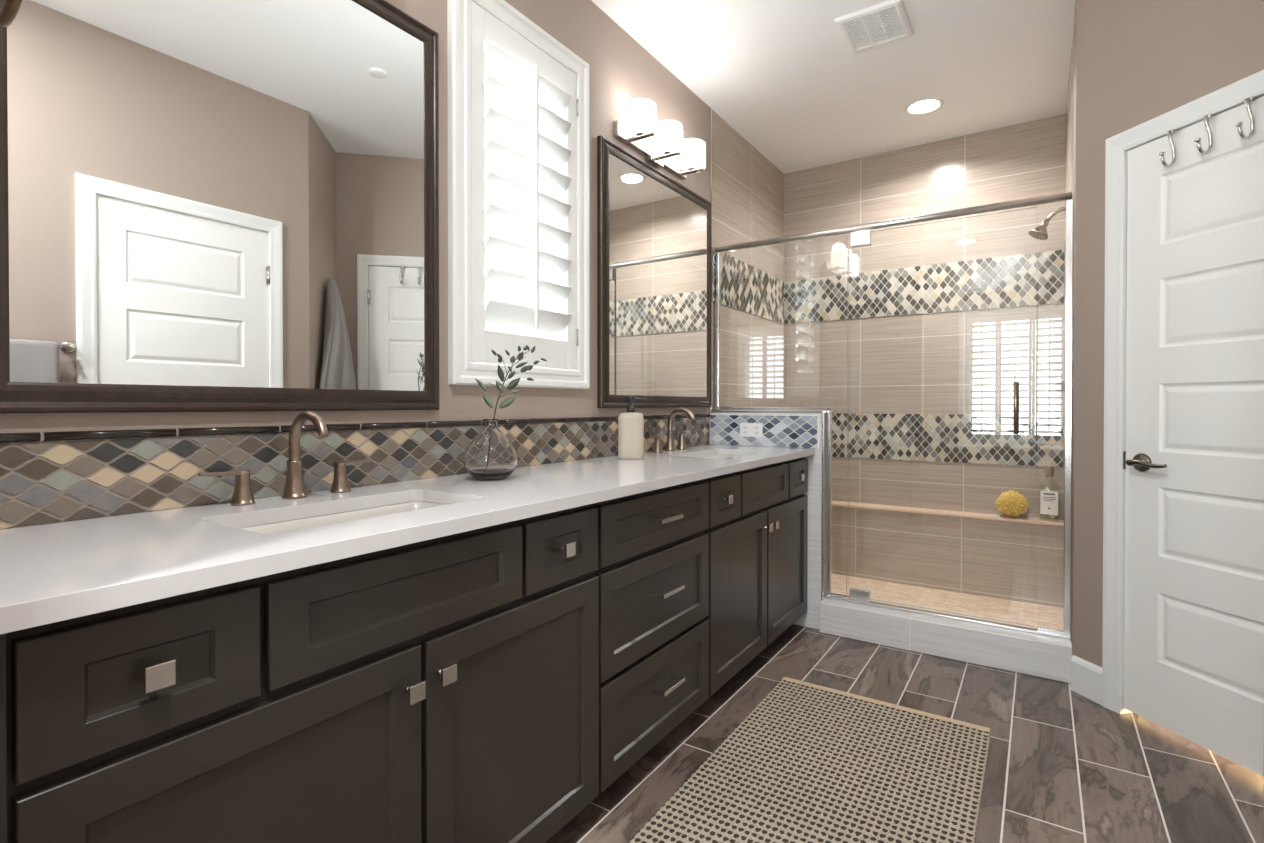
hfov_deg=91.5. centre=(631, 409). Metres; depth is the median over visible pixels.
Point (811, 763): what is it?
woven rug
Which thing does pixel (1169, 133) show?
hook
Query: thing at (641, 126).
vanity light
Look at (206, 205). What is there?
framed mirror
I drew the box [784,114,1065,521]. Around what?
wall
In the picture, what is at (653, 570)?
vanity cabinet
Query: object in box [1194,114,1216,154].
hook
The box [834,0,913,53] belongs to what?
ceiling vent
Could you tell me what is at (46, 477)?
backsplash
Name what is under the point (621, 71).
wall
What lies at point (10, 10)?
towel ring
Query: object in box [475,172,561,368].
window
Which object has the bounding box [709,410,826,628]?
wall
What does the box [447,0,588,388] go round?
plantation shutter
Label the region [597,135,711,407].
framed mirror
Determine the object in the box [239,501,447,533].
undermount sink
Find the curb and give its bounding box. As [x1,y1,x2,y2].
[819,597,1071,682]
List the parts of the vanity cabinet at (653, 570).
drawer, drawer, drawer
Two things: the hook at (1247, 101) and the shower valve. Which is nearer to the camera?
the hook at (1247, 101)
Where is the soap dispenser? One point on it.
(630, 423)
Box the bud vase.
[463,419,517,480]
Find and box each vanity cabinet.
[0,504,598,842]
[594,479,708,792]
[705,457,807,696]
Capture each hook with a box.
[1158,129,1177,167]
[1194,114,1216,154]
[1235,96,1258,139]
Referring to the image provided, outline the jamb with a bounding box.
[1071,0,1076,655]
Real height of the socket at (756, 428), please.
0.062 m
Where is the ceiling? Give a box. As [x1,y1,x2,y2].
[591,0,1075,173]
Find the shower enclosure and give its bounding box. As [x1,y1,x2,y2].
[715,192,1072,639]
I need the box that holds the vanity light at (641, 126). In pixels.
[614,98,705,178]
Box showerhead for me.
[1028,206,1065,239]
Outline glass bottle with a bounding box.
[1039,466,1057,519]
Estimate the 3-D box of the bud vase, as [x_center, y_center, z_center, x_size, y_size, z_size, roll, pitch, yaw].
[-0.414,0.115,1.807,0.157,0.176,0.157,0,1,34]
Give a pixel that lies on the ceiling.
(783, 75)
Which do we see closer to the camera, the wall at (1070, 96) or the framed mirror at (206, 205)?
the framed mirror at (206, 205)
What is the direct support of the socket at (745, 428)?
attached to the wall outlet at (746, 429)
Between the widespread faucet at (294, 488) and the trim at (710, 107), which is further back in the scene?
the trim at (710, 107)
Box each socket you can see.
[741,424,749,435]
[752,424,760,435]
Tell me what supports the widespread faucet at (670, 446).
on the countertop
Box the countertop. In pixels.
[0,444,814,634]
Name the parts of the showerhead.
arm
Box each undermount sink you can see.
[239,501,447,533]
[698,455,732,458]
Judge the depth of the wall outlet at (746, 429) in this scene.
3.24 m
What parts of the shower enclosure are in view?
fixed pane, header rail, door, handle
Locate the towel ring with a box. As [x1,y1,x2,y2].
[0,0,21,26]
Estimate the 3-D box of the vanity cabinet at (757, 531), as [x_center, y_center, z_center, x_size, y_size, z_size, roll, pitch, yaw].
[0.364,0.661,2.772,0.574,0.870,1.098,0,1,34]
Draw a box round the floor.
[546,574,1262,842]
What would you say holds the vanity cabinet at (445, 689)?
on the floor
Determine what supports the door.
in the wall at (1138, 62)
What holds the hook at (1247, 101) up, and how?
attached to the door
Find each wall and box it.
[0,0,783,529]
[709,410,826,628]
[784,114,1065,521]
[1063,25,1073,520]
[1073,0,1263,666]
[1263,777,1263,842]
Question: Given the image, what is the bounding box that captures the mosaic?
[710,414,819,448]
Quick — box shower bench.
[832,500,1063,607]
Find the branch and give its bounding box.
[475,345,546,418]
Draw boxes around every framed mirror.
[0,0,438,412]
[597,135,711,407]
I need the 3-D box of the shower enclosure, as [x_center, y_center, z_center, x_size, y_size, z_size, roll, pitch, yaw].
[1.145,0.020,2.997,1.622,1.850,0.103,0,1,34]
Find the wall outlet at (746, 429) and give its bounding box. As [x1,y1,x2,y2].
[740,423,762,436]
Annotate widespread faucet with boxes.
[198,410,371,505]
[647,408,695,452]
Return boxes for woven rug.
[628,677,990,842]
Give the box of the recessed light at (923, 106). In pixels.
[904,97,943,114]
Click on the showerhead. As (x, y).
(1040, 232)
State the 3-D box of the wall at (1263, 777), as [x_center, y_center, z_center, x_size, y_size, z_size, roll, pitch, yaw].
[0.575,-0.257,0.018,0.120,2.750,3.070,0,1,34]
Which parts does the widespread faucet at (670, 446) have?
handle, spout, handle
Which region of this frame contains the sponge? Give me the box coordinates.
[995,490,1029,516]
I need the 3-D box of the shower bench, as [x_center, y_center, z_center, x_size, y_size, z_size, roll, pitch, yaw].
[1.720,0.852,3.874,1.630,0.468,0.123,0,1,34]
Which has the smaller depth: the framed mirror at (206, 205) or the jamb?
the framed mirror at (206, 205)
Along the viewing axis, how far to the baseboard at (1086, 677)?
2.35 m
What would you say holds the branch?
on the bud vase
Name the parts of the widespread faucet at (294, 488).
lever, handle, spout, handle, lever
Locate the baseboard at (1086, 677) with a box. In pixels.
[1070,655,1101,704]
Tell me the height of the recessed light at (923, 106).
0.006 m
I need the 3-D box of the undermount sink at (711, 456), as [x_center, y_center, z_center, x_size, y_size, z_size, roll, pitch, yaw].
[0.383,0.288,2.769,0.298,0.124,0.546,0,1,34]
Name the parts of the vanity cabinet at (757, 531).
drawer, knob, door, knob, knob, door, drawer, knob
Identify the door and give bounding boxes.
[1123,96,1263,776]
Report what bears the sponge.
on the shower bench
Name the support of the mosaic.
attached to the wall at (817, 463)
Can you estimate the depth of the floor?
1.99 m
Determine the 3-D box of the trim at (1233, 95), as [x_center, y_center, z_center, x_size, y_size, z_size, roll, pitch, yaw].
[1.878,0.054,1.936,0.128,2.096,0.727,0,0,-11]
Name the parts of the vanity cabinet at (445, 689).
drawer, knob, door, knob, knob, door, drawer, knob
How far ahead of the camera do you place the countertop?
1.08 m
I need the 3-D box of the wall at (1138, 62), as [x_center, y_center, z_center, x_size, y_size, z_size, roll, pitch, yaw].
[1.891,-0.273,1.939,0.120,2.750,0.988,0,0,-11]
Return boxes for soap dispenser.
[618,396,647,459]
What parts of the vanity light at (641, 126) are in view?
arm, lamp shade, arm, lamp shade, arm, lamp shade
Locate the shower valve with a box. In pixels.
[1055,380,1064,391]
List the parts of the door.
latch plate, lever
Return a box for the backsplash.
[0,414,710,528]
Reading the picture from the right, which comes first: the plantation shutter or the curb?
the curb
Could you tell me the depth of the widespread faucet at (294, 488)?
1.43 m
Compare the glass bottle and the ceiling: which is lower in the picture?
the glass bottle
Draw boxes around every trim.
[709,107,711,409]
[1102,70,1263,713]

